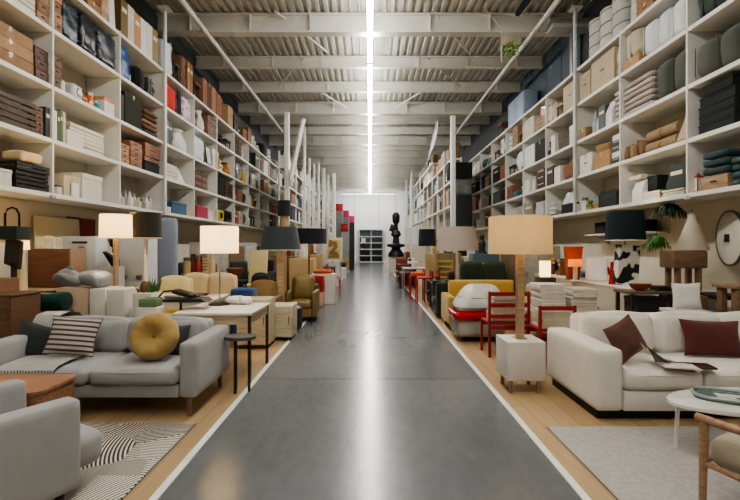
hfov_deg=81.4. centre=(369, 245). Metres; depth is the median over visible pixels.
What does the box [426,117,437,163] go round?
hanging banner
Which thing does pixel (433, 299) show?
seat cushion
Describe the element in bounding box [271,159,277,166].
bundle
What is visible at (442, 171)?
bay
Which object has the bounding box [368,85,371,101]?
strip light
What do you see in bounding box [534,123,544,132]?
wooden tray
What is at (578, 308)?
flat book
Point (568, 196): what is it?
magazine file
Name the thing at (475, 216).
bay
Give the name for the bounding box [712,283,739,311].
wood table
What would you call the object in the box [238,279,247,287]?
plant stand
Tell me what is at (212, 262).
glass bottle
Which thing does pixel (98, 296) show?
plinth
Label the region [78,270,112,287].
plastic bag
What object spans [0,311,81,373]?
throw blanket
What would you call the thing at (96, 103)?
storage jar
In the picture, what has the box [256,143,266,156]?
seat cushion
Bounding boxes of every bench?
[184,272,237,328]
[524,308,602,337]
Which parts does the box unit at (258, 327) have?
door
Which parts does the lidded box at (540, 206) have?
lid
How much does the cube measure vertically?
0.750 m
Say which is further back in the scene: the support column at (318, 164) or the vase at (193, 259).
the support column at (318, 164)
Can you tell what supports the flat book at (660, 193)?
on the flat book at (658, 196)
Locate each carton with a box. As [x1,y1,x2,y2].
[0,21,32,51]
[0,34,32,63]
[0,47,32,74]
[54,174,79,197]
[83,0,99,13]
[92,0,99,6]
[121,90,141,129]
[193,77,206,105]
[207,82,211,109]
[212,87,215,113]
[216,92,221,118]
[222,104,232,127]
[235,211,242,224]
[238,128,246,139]
[260,180,267,193]
[290,193,294,204]
[326,260,339,285]
[428,201,431,215]
[433,165,436,176]
[441,151,445,168]
[441,174,445,187]
[441,195,445,209]
[448,143,459,160]
[472,197,479,210]
[476,219,479,227]
[482,198,488,207]
[485,175,488,186]
[507,185,522,199]
[512,125,522,147]
[524,115,539,139]
[535,138,544,161]
[554,165,564,183]
[563,81,572,112]
[580,69,590,100]
[580,126,591,138]
[580,152,598,174]
[591,46,618,93]
[593,149,611,170]
[623,52,646,71]
[636,0,647,8]
[637,0,656,16]
[643,174,667,191]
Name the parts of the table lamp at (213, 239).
lamp shade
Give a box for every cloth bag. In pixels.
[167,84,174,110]
[174,96,190,121]
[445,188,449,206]
[563,161,572,179]
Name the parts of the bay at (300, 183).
post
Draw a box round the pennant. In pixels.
[515,0,530,16]
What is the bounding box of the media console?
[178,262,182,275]
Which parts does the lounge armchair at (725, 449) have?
leg, rail, armrest, rail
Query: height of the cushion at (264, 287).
0.519 m
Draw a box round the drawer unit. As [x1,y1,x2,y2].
[0,290,42,338]
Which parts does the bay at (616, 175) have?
shelf, shelf, shelf, shelf, shelf, panel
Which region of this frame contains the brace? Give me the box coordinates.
[288,118,305,186]
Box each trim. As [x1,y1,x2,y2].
[148,270,349,499]
[274,10,326,51]
[279,56,304,85]
[322,93,347,108]
[385,264,591,499]
[395,93,419,107]
[427,58,460,86]
[436,15,470,55]
[521,69,532,91]
[533,53,545,101]
[546,37,561,94]
[562,34,581,80]
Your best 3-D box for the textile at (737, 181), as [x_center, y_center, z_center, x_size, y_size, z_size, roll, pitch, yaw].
[4.439,-0.744,4.883,0.423,0.083,0.362,0,0,0]
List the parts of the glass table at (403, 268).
leg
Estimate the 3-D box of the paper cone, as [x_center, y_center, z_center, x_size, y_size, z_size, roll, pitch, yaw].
[-4.410,-1.592,9.811,0.360,0.340,0.468,0,0,0]
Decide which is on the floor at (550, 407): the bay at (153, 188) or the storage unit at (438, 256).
the storage unit at (438, 256)
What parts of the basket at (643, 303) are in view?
lid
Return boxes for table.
[0,374,75,406]
[164,294,228,306]
[172,303,269,363]
[224,333,255,393]
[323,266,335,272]
[401,267,424,292]
[496,334,545,392]
[613,289,672,311]
[666,387,739,449]
[700,292,730,299]
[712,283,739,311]
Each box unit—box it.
[237,296,274,348]
[275,302,296,339]
[297,305,301,329]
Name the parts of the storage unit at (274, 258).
door, door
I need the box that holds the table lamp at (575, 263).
[568,259,582,281]
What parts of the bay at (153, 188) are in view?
panel, shelf, shelf, shelf, shelf, shelf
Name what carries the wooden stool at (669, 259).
on the floor at (550, 407)
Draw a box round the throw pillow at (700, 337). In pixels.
[679,319,739,357]
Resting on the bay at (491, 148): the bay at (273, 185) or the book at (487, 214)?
the book at (487, 214)
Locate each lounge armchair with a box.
[0,379,101,499]
[431,279,448,317]
[694,412,739,499]
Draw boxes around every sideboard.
[28,288,55,291]
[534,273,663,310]
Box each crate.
[0,90,35,132]
[0,160,48,175]
[12,170,47,183]
[12,179,48,191]
[225,182,232,199]
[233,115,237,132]
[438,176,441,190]
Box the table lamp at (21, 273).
[17,241,29,289]
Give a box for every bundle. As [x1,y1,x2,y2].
[2,150,41,164]
[61,0,78,43]
[77,12,97,56]
[95,28,115,69]
[121,46,129,79]
[143,77,151,95]
[158,38,171,74]
[195,136,203,160]
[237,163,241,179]
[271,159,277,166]
[272,168,274,179]
[501,136,504,155]
[517,149,522,170]
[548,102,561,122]
[617,47,618,74]
[624,146,630,159]
[627,27,645,58]
[630,144,637,157]
[636,140,649,154]
[698,0,726,18]
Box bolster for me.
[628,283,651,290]
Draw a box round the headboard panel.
[33,215,80,248]
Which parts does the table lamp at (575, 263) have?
lamp shade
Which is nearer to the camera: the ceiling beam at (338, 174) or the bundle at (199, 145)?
the bundle at (199, 145)
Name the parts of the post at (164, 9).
head plate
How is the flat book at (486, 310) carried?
on the flat book
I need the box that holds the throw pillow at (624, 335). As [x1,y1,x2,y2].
[603,314,647,364]
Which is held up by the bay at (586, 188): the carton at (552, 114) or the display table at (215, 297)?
the carton at (552, 114)
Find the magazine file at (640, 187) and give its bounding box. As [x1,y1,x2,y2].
[632,179,647,201]
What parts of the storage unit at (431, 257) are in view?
door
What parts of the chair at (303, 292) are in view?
arm, frame, arm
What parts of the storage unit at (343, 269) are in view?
door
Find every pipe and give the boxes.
[178,0,282,132]
[457,0,561,132]
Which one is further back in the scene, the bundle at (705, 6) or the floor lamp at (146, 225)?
the floor lamp at (146, 225)
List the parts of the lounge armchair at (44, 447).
arm, arm, leg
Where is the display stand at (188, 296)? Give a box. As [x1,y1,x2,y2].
[158,289,212,310]
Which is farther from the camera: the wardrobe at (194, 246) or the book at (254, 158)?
the book at (254, 158)
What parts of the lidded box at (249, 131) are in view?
lid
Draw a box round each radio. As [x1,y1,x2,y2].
[217,209,223,220]
[223,210,231,222]
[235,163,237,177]
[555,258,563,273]
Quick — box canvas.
[585,257,607,280]
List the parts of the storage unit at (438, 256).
door, door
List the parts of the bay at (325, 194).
post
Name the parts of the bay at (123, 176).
panel, shelf, shelf, shelf, shelf, shelf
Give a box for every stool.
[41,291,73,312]
[409,268,424,299]
[415,270,432,304]
[422,269,439,301]
[659,307,712,311]
[660,250,707,290]
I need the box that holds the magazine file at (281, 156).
[280,155,290,167]
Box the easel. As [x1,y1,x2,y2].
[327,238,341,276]
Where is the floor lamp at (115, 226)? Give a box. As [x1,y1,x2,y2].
[99,214,132,285]
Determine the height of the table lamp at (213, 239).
0.965 m
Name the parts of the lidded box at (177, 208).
lid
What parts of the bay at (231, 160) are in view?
shelf, shelf, shelf, shelf, shelf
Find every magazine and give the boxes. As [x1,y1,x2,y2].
[641,344,717,369]
[714,393,739,399]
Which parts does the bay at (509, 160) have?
shelf, shelf, shelf, shelf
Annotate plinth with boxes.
[56,285,93,315]
[90,286,122,315]
[107,287,139,317]
[129,307,132,317]
[655,289,716,311]
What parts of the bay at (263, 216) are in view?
shelf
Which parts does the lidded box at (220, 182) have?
lid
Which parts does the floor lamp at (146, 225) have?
lamp shade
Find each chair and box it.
[159,275,193,315]
[171,61,179,81]
[193,80,200,99]
[217,131,230,148]
[217,132,222,143]
[230,261,248,287]
[244,250,267,286]
[248,260,276,282]
[251,272,269,282]
[251,280,282,301]
[285,274,319,321]
[326,263,340,291]
[342,259,348,270]
[396,251,409,263]
[396,258,411,279]
[397,266,416,288]
[426,271,454,307]
[438,260,452,277]
[447,283,504,340]
[480,291,529,357]
[494,150,500,159]
[497,121,507,135]
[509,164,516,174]
[526,305,576,339]
[556,102,562,116]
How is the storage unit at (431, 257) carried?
on the floor at (550, 407)
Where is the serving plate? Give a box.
[164,295,182,297]
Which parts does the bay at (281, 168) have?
post, shelf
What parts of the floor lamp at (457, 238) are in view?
lamp shade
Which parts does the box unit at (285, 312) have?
door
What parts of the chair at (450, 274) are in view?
arm, arm, backrest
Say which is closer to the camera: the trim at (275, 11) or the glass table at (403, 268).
the trim at (275, 11)
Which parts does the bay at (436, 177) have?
shelf, post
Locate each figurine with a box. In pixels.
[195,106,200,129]
[477,235,486,253]
[549,203,557,215]
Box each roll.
[267,149,270,159]
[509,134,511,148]
[588,17,599,57]
[599,5,611,48]
[611,0,630,37]
[631,0,636,21]
[645,133,678,151]
[646,119,683,142]
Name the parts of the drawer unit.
drawer, drawer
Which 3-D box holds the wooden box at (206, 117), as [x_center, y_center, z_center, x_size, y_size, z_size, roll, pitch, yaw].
[-4.424,-3.358,11.519,0.400,0.185,0.575,0,0,0]
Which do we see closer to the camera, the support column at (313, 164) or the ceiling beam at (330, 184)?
the support column at (313, 164)
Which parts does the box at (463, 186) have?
glass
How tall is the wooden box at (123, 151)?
0.083 m
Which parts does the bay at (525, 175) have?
shelf, shelf, shelf, shelf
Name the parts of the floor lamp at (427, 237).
lamp shade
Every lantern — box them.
[35,235,61,248]
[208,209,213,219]
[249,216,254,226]
[530,176,536,191]
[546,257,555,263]
[694,173,703,191]
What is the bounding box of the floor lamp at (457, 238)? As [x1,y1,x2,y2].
[436,226,477,279]
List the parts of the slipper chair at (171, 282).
backrest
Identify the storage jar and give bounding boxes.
[85,92,93,105]
[94,101,98,107]
[183,257,190,273]
[195,255,202,272]
[217,152,218,168]
[241,168,244,181]
[310,244,313,253]
[540,106,544,117]
[581,198,588,210]
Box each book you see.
[13,0,34,14]
[18,0,34,11]
[26,0,34,5]
[40,107,49,137]
[54,109,62,141]
[54,110,56,139]
[55,110,59,140]
[63,112,65,142]
[66,121,103,138]
[66,126,102,141]
[71,130,103,145]
[83,139,103,149]
[83,143,103,153]
[83,147,103,155]
[108,0,127,37]
[128,4,133,43]
[134,11,140,49]
[141,18,146,54]
[146,22,151,58]
[152,27,157,63]
[167,120,168,143]
[169,121,171,144]
[185,61,189,91]
[190,64,192,93]
[203,148,214,166]
[235,213,237,223]
[249,153,258,168]
[272,205,275,213]
[291,177,294,189]
[472,182,479,193]
[485,213,488,226]
[486,310,514,313]
[487,293,514,297]
[487,296,514,300]
[487,298,514,302]
[487,304,514,309]
[487,315,514,320]
[491,309,514,312]
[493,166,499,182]
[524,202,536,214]
[530,282,563,286]
[530,285,563,290]
[531,291,564,296]
[531,294,564,299]
[531,297,565,302]
[531,310,569,316]
[532,289,565,293]
[532,300,565,305]
[532,308,569,313]
[532,313,568,319]
[532,321,569,328]
[533,316,569,322]
[533,319,569,325]
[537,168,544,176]
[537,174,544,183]
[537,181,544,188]
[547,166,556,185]
[551,135,558,153]
[556,260,565,275]
[564,286,597,291]
[565,290,596,294]
[565,293,597,297]
[565,296,596,300]
[565,299,596,303]
[566,302,596,306]
[566,305,596,309]
[570,310,596,312]
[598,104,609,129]
[612,139,618,146]
[612,145,618,152]
[612,151,618,158]
[612,157,618,163]
[613,134,618,140]
[628,174,655,180]
[643,190,665,194]
[643,192,662,197]
[643,195,662,199]
[662,187,685,192]
[662,192,685,196]
[663,189,685,194]
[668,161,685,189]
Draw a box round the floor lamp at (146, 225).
[129,212,161,281]
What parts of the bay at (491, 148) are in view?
shelf, shelf, shelf, shelf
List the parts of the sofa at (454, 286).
arm, backrest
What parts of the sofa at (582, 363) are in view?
arm, backrest, frame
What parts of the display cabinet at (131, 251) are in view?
door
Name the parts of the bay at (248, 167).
shelf, shelf, shelf, shelf, shelf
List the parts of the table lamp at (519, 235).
lamp shade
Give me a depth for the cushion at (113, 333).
4.28 m
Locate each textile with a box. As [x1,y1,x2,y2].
[142,108,157,118]
[142,113,156,123]
[142,118,156,128]
[142,123,157,133]
[142,128,157,137]
[167,155,173,163]
[313,269,332,273]
[411,272,422,274]
[482,158,488,167]
[513,190,522,196]
[580,271,584,276]
[624,70,657,90]
[624,76,657,95]
[624,82,657,100]
[624,88,657,106]
[624,94,660,111]
[624,100,656,116]
[703,148,739,159]
[703,156,738,167]
[703,165,737,175]
[731,156,739,163]
[731,171,739,177]
[731,179,739,184]
[732,164,739,170]
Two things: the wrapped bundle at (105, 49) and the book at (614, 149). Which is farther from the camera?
the book at (614, 149)
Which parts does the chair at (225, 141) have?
seat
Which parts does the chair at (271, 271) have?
backrest, arm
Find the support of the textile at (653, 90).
on the textile at (646, 99)
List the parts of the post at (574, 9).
head plate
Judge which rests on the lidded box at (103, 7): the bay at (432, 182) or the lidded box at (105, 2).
the lidded box at (105, 2)
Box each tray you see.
[136,142,159,152]
[142,146,159,156]
[142,151,159,160]
[142,155,158,164]
[163,296,212,301]
[534,115,544,125]
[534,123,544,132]
[535,119,544,128]
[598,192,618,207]
[690,385,739,405]
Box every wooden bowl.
[226,268,243,279]
[595,141,612,152]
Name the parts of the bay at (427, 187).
post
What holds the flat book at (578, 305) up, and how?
on the flat book at (578, 308)
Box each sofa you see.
[0,315,229,415]
[441,280,525,324]
[455,261,514,291]
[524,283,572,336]
[547,310,739,417]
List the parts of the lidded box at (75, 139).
lid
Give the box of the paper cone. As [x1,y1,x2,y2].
[177,169,184,182]
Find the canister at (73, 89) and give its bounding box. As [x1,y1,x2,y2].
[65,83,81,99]
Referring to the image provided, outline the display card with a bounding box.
[71,182,78,196]
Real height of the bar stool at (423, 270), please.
0.860 m
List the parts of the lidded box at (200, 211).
lid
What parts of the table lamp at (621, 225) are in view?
lamp shade, hide panel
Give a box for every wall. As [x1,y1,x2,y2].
[0,0,301,280]
[321,191,421,261]
[424,0,739,311]
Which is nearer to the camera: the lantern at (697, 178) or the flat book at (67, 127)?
the lantern at (697, 178)
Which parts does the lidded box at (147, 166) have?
lid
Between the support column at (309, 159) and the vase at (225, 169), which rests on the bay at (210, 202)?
the vase at (225, 169)
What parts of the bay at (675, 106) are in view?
shelf, shelf, shelf, shelf, shelf, panel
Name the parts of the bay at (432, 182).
post, shelf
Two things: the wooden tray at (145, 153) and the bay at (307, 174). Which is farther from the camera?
the bay at (307, 174)
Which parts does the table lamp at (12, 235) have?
arm, stem, plate, lamp shade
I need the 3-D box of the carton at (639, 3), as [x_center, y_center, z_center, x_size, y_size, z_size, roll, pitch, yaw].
[4.428,-3.826,6.633,0.400,0.148,0.403,0,0,0]
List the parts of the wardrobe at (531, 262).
door, door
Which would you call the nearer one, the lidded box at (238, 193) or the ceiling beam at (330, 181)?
the lidded box at (238, 193)
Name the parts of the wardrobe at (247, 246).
door, door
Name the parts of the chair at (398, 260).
arm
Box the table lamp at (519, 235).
[488,215,552,338]
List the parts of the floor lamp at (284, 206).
lamp shade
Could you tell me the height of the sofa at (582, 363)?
0.842 m
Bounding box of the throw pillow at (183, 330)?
[168,325,190,354]
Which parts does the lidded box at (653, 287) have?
lid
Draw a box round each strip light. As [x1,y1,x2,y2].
[367,0,372,32]
[368,34,371,61]
[368,63,371,83]
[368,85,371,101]
[368,102,371,115]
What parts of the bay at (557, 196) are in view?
shelf, shelf, shelf, shelf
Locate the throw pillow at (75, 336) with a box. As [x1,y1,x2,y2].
[42,315,103,356]
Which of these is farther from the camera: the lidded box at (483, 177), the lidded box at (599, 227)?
the lidded box at (483, 177)
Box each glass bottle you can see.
[121,191,123,204]
[123,190,128,205]
[128,191,132,205]
[132,193,137,206]
[136,197,141,207]
[140,198,145,208]
[143,195,148,208]
[148,196,152,209]
[210,254,215,272]
[485,238,487,252]
[592,110,597,132]
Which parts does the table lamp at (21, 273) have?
lamp shade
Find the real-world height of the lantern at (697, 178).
0.260 m
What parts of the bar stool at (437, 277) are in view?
leg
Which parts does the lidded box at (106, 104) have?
lid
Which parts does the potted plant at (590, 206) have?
pot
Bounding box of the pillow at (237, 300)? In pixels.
[225,295,252,304]
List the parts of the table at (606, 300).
door, door, door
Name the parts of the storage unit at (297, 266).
door, door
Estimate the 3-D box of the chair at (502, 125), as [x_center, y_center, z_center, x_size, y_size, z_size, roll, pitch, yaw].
[4.450,-4.012,14.125,0.420,0.820,0.500,0,0,0]
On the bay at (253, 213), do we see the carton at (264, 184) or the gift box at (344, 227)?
the carton at (264, 184)
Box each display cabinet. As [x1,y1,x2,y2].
[62,236,107,270]
[119,238,156,286]
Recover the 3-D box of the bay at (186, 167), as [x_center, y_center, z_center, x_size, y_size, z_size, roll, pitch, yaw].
[-4.488,-2.130,11.045,0.574,2.981,1.526,0,0,0]
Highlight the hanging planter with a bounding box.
[486,10,520,62]
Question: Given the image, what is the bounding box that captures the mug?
[61,81,64,90]
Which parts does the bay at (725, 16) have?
shelf, shelf, shelf, shelf, panel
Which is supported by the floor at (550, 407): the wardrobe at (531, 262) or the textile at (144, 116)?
the wardrobe at (531, 262)
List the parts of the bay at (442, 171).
shelf, shelf, post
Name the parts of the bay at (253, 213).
shelf, shelf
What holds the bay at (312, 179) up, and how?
on the floor at (212, 402)
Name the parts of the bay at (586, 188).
shelf, shelf, shelf, shelf, shelf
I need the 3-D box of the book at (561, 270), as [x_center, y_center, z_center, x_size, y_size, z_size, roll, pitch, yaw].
[3.980,0.449,8.820,0.240,0.300,0.200,0,0,0]
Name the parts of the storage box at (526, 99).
door, door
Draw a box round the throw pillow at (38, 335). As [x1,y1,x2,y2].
[16,319,50,355]
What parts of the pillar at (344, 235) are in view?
door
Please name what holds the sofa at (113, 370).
on the floor at (212, 402)
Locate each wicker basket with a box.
[171,55,185,68]
[171,75,185,86]
[172,66,185,78]
[201,253,209,273]
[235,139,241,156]
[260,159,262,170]
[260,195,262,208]
[431,154,437,162]
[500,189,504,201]
[558,129,569,149]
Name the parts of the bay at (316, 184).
post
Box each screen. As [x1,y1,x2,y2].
[157,218,177,286]
[315,244,326,265]
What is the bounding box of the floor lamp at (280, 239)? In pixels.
[260,226,300,301]
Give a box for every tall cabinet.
[336,211,342,237]
[343,217,348,270]
[349,223,354,269]
[456,195,471,262]
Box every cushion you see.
[54,350,130,384]
[66,315,130,351]
[80,423,101,467]
[89,352,179,385]
[126,316,209,351]
[129,313,179,359]
[130,65,143,89]
[184,272,208,292]
[207,273,235,301]
[251,280,277,295]
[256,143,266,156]
[291,298,311,308]
[292,274,314,298]
[431,296,435,303]
[460,261,483,279]
[483,261,506,279]
[578,310,654,352]
[622,352,702,389]
[643,19,660,54]
[648,311,720,352]
[654,351,739,386]
[657,7,675,45]
[658,58,677,97]
[672,49,685,89]
[674,0,685,34]
[695,37,723,77]
[710,432,739,474]
[716,311,739,339]
[717,23,739,65]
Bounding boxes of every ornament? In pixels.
[408,258,417,267]
[607,262,615,283]
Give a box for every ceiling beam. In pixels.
[155,12,584,36]
[195,56,542,68]
[219,81,520,92]
[237,102,502,115]
[250,116,489,123]
[260,126,479,134]
[269,136,470,145]
[276,146,463,150]
[283,151,443,156]
[290,157,440,164]
[297,165,424,167]
[298,168,422,171]
[306,172,418,177]
[311,178,418,179]
[311,180,418,182]
[315,183,415,186]
[320,187,409,187]
[320,188,409,190]
[341,193,398,193]
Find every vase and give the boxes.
[82,90,87,102]
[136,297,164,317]
[172,128,186,152]
[191,254,195,272]
[195,110,203,130]
[221,162,229,174]
[262,199,265,210]
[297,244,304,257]
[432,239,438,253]
[548,142,550,155]
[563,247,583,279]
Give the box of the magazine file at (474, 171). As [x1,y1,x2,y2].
[472,165,476,175]
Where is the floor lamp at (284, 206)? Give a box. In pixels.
[278,200,290,301]
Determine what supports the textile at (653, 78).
on the textile at (650, 85)
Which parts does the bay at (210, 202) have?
shelf, shelf, shelf, shelf, shelf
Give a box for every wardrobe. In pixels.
[190,242,227,272]
[228,246,243,267]
[239,243,256,268]
[500,254,514,279]
[524,246,559,291]
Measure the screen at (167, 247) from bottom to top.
2.000 m
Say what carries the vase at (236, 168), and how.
on the bay at (231, 160)
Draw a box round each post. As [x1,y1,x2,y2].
[157,5,172,212]
[567,5,582,212]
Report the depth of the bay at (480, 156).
16.40 m
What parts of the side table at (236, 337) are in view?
leg, leg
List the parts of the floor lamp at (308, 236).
lamp shade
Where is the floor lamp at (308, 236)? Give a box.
[297,228,326,274]
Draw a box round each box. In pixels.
[0,168,11,185]
[0,277,18,292]
[33,45,47,62]
[33,56,48,72]
[33,67,48,82]
[33,106,42,114]
[33,113,42,121]
[33,120,42,128]
[33,127,42,134]
[35,0,48,16]
[35,9,48,23]
[40,0,48,6]
[54,1,61,14]
[54,10,62,24]
[54,20,62,33]
[54,54,61,68]
[54,66,61,79]
[54,77,60,88]
[54,185,61,194]
[55,172,102,200]
[66,129,83,148]
[94,96,114,115]
[100,0,108,6]
[100,2,108,14]
[100,10,107,20]
[121,94,123,120]
[121,140,141,149]
[121,143,128,150]
[121,148,128,154]
[121,153,128,159]
[121,158,128,163]
[128,145,141,154]
[128,155,141,164]
[129,150,141,159]
[129,161,141,168]
[133,277,163,317]
[142,161,159,174]
[167,163,176,169]
[167,167,177,173]
[167,170,177,177]
[167,174,176,180]
[167,201,186,214]
[195,170,207,177]
[195,174,206,181]
[195,177,206,184]
[195,181,206,187]
[195,184,207,190]
[195,205,207,218]
[201,114,215,126]
[203,121,215,132]
[203,128,215,139]
[217,177,224,196]
[235,189,242,202]
[238,127,251,143]
[249,173,254,186]
[261,159,267,175]
[269,166,271,177]
[269,201,271,212]
[272,217,275,225]
[290,207,294,220]
[297,197,301,208]
[336,204,342,210]
[341,224,348,231]
[343,210,348,216]
[349,216,354,222]
[361,251,368,254]
[361,257,370,260]
[362,244,368,248]
[372,238,380,242]
[372,244,380,248]
[372,257,381,260]
[373,251,380,254]
[433,197,436,213]
[446,162,472,179]
[456,179,471,194]
[476,160,479,171]
[481,175,487,188]
[493,191,500,203]
[500,163,504,179]
[515,206,522,214]
[524,179,530,192]
[525,143,534,166]
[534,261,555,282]
[536,201,544,214]
[551,264,554,273]
[561,202,578,213]
[569,125,572,143]
[595,222,605,233]
[600,188,618,194]
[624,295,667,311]
[645,219,657,230]
[650,285,671,290]
[698,94,739,116]
[698,104,739,125]
[698,114,739,134]
[699,84,739,107]
[700,173,739,190]
[703,72,739,96]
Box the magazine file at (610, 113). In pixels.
[606,101,617,125]
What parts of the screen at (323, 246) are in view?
panel, panel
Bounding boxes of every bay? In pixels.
[0,0,51,197]
[10,0,118,207]
[86,30,162,214]
[136,72,193,218]
[171,95,216,222]
[197,114,233,224]
[217,129,247,227]
[235,141,259,228]
[247,152,268,230]
[260,160,276,231]
[269,167,283,225]
[278,151,295,225]
[290,163,302,255]
[294,167,307,255]
[300,174,312,227]
[311,179,316,226]
[315,184,316,227]
[320,194,325,253]
[404,199,408,252]
[413,187,419,247]
[414,183,422,247]
[417,179,425,247]
[420,175,429,253]
[423,168,434,228]
[427,162,439,253]
[432,174,445,238]
[437,166,449,226]
[444,157,461,209]
[469,160,479,231]
[471,152,490,230]
[480,141,504,228]
[492,129,522,214]
[506,114,542,214]
[523,95,568,220]
[546,72,603,218]
[577,30,653,214]
[621,0,729,207]
[688,0,739,197]
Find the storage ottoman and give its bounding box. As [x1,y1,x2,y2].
[230,287,256,333]
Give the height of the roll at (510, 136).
0.500 m
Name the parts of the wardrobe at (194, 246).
door, door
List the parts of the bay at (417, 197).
post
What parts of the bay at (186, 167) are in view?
shelf, shelf, shelf, shelf, shelf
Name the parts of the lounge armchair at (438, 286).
arm, arm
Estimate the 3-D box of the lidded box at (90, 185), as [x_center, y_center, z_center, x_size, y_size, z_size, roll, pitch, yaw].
[-4.430,-0.892,6.564,0.400,0.380,0.489,0,0,0]
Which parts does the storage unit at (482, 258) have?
door, door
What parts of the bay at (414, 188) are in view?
post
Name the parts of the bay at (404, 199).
post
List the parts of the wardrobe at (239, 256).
door, door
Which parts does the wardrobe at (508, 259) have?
door, door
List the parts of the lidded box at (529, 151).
lid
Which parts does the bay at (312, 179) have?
post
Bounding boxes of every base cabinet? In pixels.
[28,248,85,287]
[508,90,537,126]
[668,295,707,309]
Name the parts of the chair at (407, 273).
arm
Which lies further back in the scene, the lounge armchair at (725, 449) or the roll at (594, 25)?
the roll at (594, 25)
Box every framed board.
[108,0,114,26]
[177,88,181,115]
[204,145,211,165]
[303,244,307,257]
[676,116,685,141]
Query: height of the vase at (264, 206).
0.490 m
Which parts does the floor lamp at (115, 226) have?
lamp shade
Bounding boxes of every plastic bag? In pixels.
[52,266,82,286]
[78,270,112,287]
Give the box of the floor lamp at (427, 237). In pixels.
[418,229,435,301]
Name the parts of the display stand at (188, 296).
arm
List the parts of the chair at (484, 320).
leg, leg, seat, rail, leg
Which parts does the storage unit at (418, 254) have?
door, door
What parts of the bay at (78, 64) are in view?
panel, shelf, shelf, shelf, shelf, shelf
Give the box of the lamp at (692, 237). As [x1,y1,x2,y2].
[675,209,709,249]
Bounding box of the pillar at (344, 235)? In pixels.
[341,232,347,272]
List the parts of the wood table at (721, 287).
leg, leg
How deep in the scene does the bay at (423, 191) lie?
22.20 m
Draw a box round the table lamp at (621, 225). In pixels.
[604,210,645,286]
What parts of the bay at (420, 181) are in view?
post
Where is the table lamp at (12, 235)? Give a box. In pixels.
[0,207,30,276]
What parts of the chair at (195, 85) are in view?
seat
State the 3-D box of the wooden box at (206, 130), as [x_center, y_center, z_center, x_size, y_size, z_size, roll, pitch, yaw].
[-4.423,-2.984,11.519,0.400,0.185,0.575,0,0,0]
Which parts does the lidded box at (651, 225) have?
lid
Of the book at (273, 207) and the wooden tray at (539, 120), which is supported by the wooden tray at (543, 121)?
the wooden tray at (539, 120)
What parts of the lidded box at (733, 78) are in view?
lid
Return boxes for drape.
[0,354,81,373]
[32,311,81,326]
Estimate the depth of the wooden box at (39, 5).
5.56 m
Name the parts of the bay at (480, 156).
shelf, shelf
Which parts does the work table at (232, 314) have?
leg, leg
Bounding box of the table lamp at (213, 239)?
[200,226,238,305]
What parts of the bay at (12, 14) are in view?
panel, shelf, shelf, shelf, shelf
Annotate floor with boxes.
[75,262,355,499]
[158,262,581,499]
[384,262,739,499]
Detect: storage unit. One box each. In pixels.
[271,256,296,290]
[289,258,315,289]
[310,254,322,268]
[311,273,335,303]
[341,267,346,278]
[410,248,425,278]
[425,254,434,293]
[435,253,460,279]
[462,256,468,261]
[469,253,499,262]
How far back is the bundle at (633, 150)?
6.93 m
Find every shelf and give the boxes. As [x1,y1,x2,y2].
[359,229,382,261]
[584,231,669,244]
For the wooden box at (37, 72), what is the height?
0.138 m
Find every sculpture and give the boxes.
[97,239,124,286]
[387,212,404,272]
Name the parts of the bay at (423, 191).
post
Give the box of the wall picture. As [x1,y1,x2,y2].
[80,218,94,235]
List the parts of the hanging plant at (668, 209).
hanging pot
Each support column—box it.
[284,112,289,226]
[303,127,305,227]
[308,158,310,227]
[313,164,314,227]
[317,163,319,227]
[322,168,324,228]
[326,175,328,237]
[332,173,335,237]
[394,190,395,211]
[405,180,407,252]
[410,171,412,247]
[450,115,455,252]
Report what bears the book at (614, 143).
on the book at (614, 149)
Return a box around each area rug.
[51,423,196,499]
[546,426,739,499]
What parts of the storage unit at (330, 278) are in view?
door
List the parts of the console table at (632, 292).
leg, leg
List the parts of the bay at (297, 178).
post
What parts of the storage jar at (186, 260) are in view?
lid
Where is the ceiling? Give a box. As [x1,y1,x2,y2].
[145,0,594,135]
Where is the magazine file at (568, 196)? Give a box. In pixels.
[563,191,572,204]
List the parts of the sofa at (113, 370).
arm, frame, backrest, leg, arm, leg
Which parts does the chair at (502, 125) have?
seat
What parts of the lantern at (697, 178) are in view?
pane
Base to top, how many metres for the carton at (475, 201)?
0.558 m
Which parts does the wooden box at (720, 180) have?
lid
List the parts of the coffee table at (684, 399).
leg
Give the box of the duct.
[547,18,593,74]
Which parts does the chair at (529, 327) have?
leg, seat, leg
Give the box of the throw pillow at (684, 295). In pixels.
[671,283,701,308]
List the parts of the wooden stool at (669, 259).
leg, leg, seat, leg, leg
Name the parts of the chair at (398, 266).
arm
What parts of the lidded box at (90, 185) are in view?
lid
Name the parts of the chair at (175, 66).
seat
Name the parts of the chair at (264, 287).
arm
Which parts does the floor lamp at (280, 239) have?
lamp shade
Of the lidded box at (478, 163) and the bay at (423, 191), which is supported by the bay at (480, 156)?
the lidded box at (478, 163)
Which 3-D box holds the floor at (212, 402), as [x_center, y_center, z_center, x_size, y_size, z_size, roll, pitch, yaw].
[-3.160,1.545,17.500,3.720,0.100,45.000,0,0,0]
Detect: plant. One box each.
[586,200,593,209]
[642,211,670,252]
[648,202,686,220]
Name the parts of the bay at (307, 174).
post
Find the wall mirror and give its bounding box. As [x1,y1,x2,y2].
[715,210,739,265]
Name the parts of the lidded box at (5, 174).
lid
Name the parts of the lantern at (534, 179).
pane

